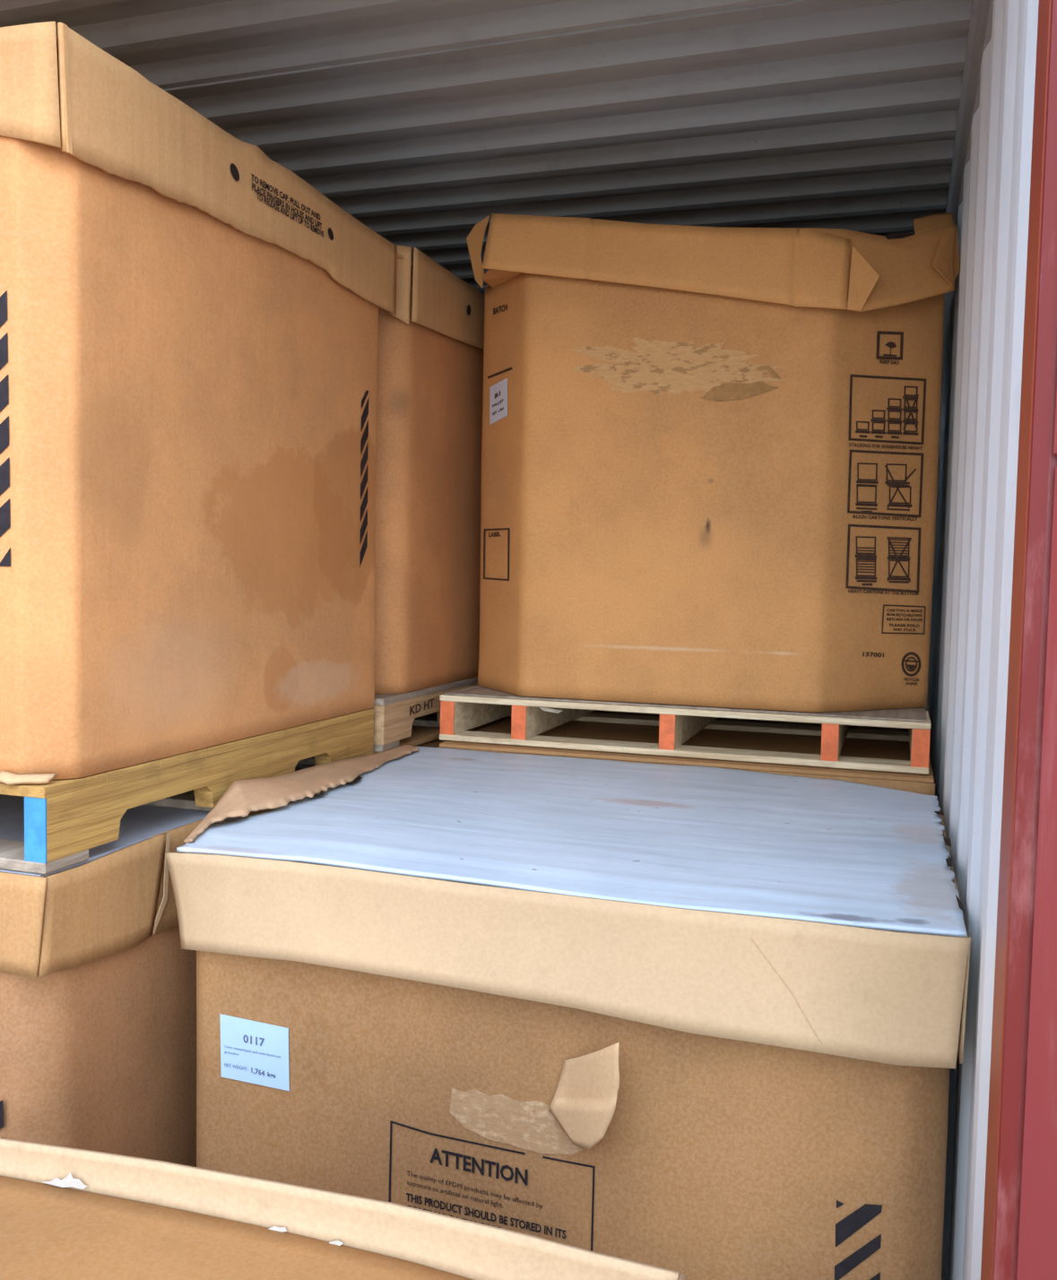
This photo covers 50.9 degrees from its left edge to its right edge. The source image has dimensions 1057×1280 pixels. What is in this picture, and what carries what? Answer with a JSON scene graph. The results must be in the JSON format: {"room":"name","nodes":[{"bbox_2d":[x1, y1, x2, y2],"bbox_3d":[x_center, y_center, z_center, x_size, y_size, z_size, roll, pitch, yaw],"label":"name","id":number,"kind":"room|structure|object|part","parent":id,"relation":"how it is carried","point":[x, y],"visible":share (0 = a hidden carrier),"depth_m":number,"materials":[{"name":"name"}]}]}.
{"room":"shipping container","nodes":[
{"label":"shipping container","id":0,"kind":"room"},
{"bbox_2d":[0,0,971,294],"bbox_3d":[0.328,-1.298,4.239,2.315,0.050,5.704,2,4,18],"label":"ceiling","id":1,"kind":"structure","parent":0,"point":[423,121],"depth_m":2.44,"materials":[{"name":"paint"}]},
{"bbox_2d":[925,0,1038,1279],"bbox_3d":[1.414,0.102,3.912,0.021,2.510,5.962,2,4,18],"label":"wall","id":2,"kind":"structure","parent":0,"point":[984,313],"depth_m":1.48,"materials":[{"name":"metal"}]},
{"bbox_2d":[944,0,993,227],"bbox_3d":[1.456,-1.198,3.839,0.087,0.155,5.980,2,4,18],"label":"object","id":3,"kind":"structure","parent":2,"relation":"attached to","point":[979,32],"depth_m":2.25,"materials":[{"name":"paint"}]},
{"bbox_2d":[980,0,1051,1279],"bbox_3d":[0.499,0.260,1.021,0.121,2.780,0.105,2,4,18],"label":"trim","id":4,"kind":"structure","parent":2,"relation":"attached to","point":[1043,23],"depth_m":1.01,"materials":[{"name":"red paint"}]},
{"bbox_2d":[992,0,1056,1279],"bbox_3d":[0.482,0.263,0.965,0.118,2.780,0.010,2,4,18],"label":"trim","id":5,"kind":"structure","parent":2,"relation":"attached to","point":[1042,459],"depth_m":0.97,"materials":[{"name":"red paint"}]},
{"bbox_2d":[1016,387,1056,1279],"bbox_3d":[0.584,0.337,0.420,0.051,2.580,1.150,0,3,-13],"label":"door","id":6,"kind":"structure","parent":2,"relation":"in","point":[1037,1240],"depth_m":0.95,"materials":[{"name":"paint"}]},
{"bbox_3d":[0.258,1.430,4.359,2.470,0.040,6.000,2,4,18],"label":"floor","id":7,"kind":"structure","parent":0,"visible":0},
{"bbox_2d":[0,763,314,1167],"bbox_3d":[-1.051,0.838,2.317,1.087,1.086,1.089,2,4,18],"label":"box","id":8,"kind":"object","parent":7,"relation":"on","point":[98,984],"visible":0.36,"depth_m":1.77,"materials":[{"name":"brown cardboard"}]},
{"bbox_3d":[-1.048,0.300,2.295,1.066,0.009,1.075,2,4,18],"label":"lid","id":9,"kind":"part","parent":8,"relation":"part of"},
{"bbox_2d":[0,708,374,874],"bbox_3d":[-1.038,0.232,2.285,1.065,0.128,1.068,2,4,18],"label":"wooden pallet","id":10,"kind":"object","parent":8,"relation":"on","point":[64,818],"visible":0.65,"depth_m":1.85,"materials":[{"name":"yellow wood"}]},
{"bbox_2d":[0,21,396,785],"bbox_3d":[-1.012,-0.383,2.267,1.093,1.099,1.139,2,4,18],"label":"box","id":11,"kind":"object","parent":10,"relation":"on","point":[189,324],"visible":1,"depth_m":1.83,"materials":[{"name":"brown cardboard"}]},
{"bbox_2d":[373,711,511,753],"bbox_3d":[-0.702,0.773,3.363,1.086,1.108,1.090,2,4,18],"label":"box","id":12,"kind":"object","parent":7,"relation":"on","point":[421,736],"visible":0.02,"depth_m":2.97,"materials":[{"name":"brown cardboard"}]},
{"bbox_3d":[-0.691,0.226,3.330,1.086,0.012,1.090,2,4,18],"label":"lid","id":13,"kind":"part","parent":12,"relation":"part of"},
{"bbox_2d":[373,676,477,752],"bbox_3d":[-0.680,0.156,3.314,1.072,0.128,1.084,2,4,18],"label":"wooden pallet","id":14,"kind":"object","parent":12,"relation":"on","point":[394,714],"visible":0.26,"depth_m":2.75,"materials":[{"name":"beige wood"}]},
{"bbox_2d":[373,244,484,694],"bbox_3d":[-0.654,-0.453,3.312,1.101,1.090,1.075,2,4,18],"label":"box","id":15,"kind":"object","parent":14,"relation":"on","point":[429,390],"visible":0.25,"depth_m":2.83,"materials":[{"name":"brown cardboard"}]},
{"bbox_3d":[-0.652,-0.957,3.292,1.075,0.006,1.060,2,4,18],"label":"lid","id":16,"kind":"part","parent":15,"relation":"part of","materials":[{"name":"brown cardboard"}]},
{"bbox_2d":[164,743,970,1279],"bbox_3d":[0.109,0.844,2.090,1.250,1.148,1.126,2,4,18],"label":"box","id":17,"kind":"object","parent":7,"relation":"on","point":[696,1022],"visible":1,"depth_m":1.60,"materials":[{"name":"brown cardboard"}]},
{"bbox_2d":[224,1034,279,1078],"bbox_3d":[-0.431,0.649,1.735,0.101,0.063,0.001,2,4,18],"label":"print","id":18,"kind":"object","parent":17,"relation":"attached to","point":[246,1056],"depth_m":1.74},
{"bbox_3d":[-0.109,0.849,1.637,0.215,0.251,0.002,2,4,19],"label":"notice frame","id":19,"kind":"part","parent":17,"relation":"part of","materials":[{"name":"black"}]},
{"bbox_3d":[0.055,0.859,1.583,0.078,0.239,0.001,2,4,18],"label":"notice frame","id":20,"kind":"part","parent":17,"relation":"part of","materials":[{"name":"black"}]},
{"bbox_3d":[0.126,0.321,2.083,1.239,0.018,1.074,2,4,18],"label":"lid","id":21,"kind":"part","parent":17,"relation":"part of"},
{"bbox_2d":[437,709,934,795],"bbox_3d":[0.502,0.806,3.175,1.166,1.112,1.188,2,4,18],"label":"box","id":22,"kind":"object","parent":7,"relation":"on","point":[778,742],"visible":0.02,"depth_m":2.79,"materials":[{"name":"brown cardboard"}]},
{"bbox_2d":[439,693,931,774],"bbox_3d":[0.511,0.189,3.172,1.168,0.114,1.166,2,4,18],"label":"wooden pallet","id":23,"kind":"object","parent":22,"relation":"on","point":[531,718],"visible":0.46,"depth_m":2.70,"materials":[{"name":"brown wood"}]},
{"bbox_2d":[444,684,926,722],"bbox_3d":[0.507,0.130,3.145,1.148,0.004,1.095,2,4,18],"label":"liner","id":24,"kind":"object","parent":23,"relation":"on","point":[912,714],"visible":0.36,"depth_m":2.61,"materials":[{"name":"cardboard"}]},
{"bbox_2d":[466,212,959,712],"bbox_3d":[0.528,-0.476,3.104,1.204,1.207,1.144,2,4,18],"label":"box","id":25,"kind":"object","parent":24,"relation":"on","point":[710,454],"visible":1,"depth_m":2.60,"materials":[{"name":"brown cardboard"}]},
{"bbox_3d":[-0.084,-0.222,2.876,0.002,0.136,0.161,-1,4,-27],"label":"printed frame","id":26,"kind":"part","parent":25,"relation":"part of","materials":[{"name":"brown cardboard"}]},
{"bbox_2d":[492,390,503,415],"bbox_3d":[-0.079,-0.608,2.847,0.001,0.058,0.071,-1,4,-26],"label":"print","id":27,"kind":"object","parent":25,"relation":"attached to","point":[497,396],"depth_m":2.85},
{"bbox_3d":[0.545,-0.904,3.088,1.080,0.040,1.115,2,4,18],"label":"lid","id":28,"kind":"part","parent":25,"relation":"part of","materials":[{"name":"brown cardboard"}]},
{"bbox_3d":[0.889,-0.048,2.629,0.139,0.071,0.001,-1,4,-27],"label":"printed panel","id":29,"kind":"part","parent":25,"relation":"part of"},
{"label":"outside","id":30,"kind":"structure","parent":0,"visible":0},
{"bbox_3d":[-1.460,1.857,-0.217,26.000,0.100,24.000,2,4,18],"label":"ground","id":31,"kind":"structure","parent":30,"visible":0},
{"bbox_2d":[0,1137,685,1279],"bbox_3d":[-0.510,1.168,0.766,1.042,1.187,0.947,2,4,18],"label":"box","id":32,"kind":"object","parent":31,"relation":"on","point":[66,1213],"visible":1,"depth_m":1.12,"materials":[{"name":"brown cardboard"}]},
{"bbox_2d":[42,1172,86,1189],"bbox_3d":[-0.509,0.592,1.218,0.061,0.019,0.001,2,4,18],"label":"paper","id":33,"kind":"object","parent":32,"relation":"on","point":[50,1180],"depth_m":1.22,"materials":[{"name":"white paper"}]},
{"bbox_3d":[-0.501,0.651,0.732,1.025,0.057,0.925,2,4,18],"label":"lid","id":34,"kind":"part","parent":32,"relation":"part of","materials":[{"name":"brown cardboard"}]},
{"bbox_2d":[268,1226,286,1232],"bbox_3d":[-0.256,0.601,1.134,0.022,0.007,0.001,2,4,18],"label":"paper","id":35,"kind":"object","parent":32,"relation":"on","point":[272,1229],"depth_m":1.13,"materials":[{"name":"white paper"}]},
{"bbox_2d":[328,1240,343,1245],"bbox_3d":[-0.193,0.605,1.113,0.016,0.007,0.001,2,4,18],"label":"paper","id":36,"kind":"object","parent":32,"relation":"on","point":[331,1242],"depth_m":1.11,"materials":[{"name":"white paper"}]}
]}

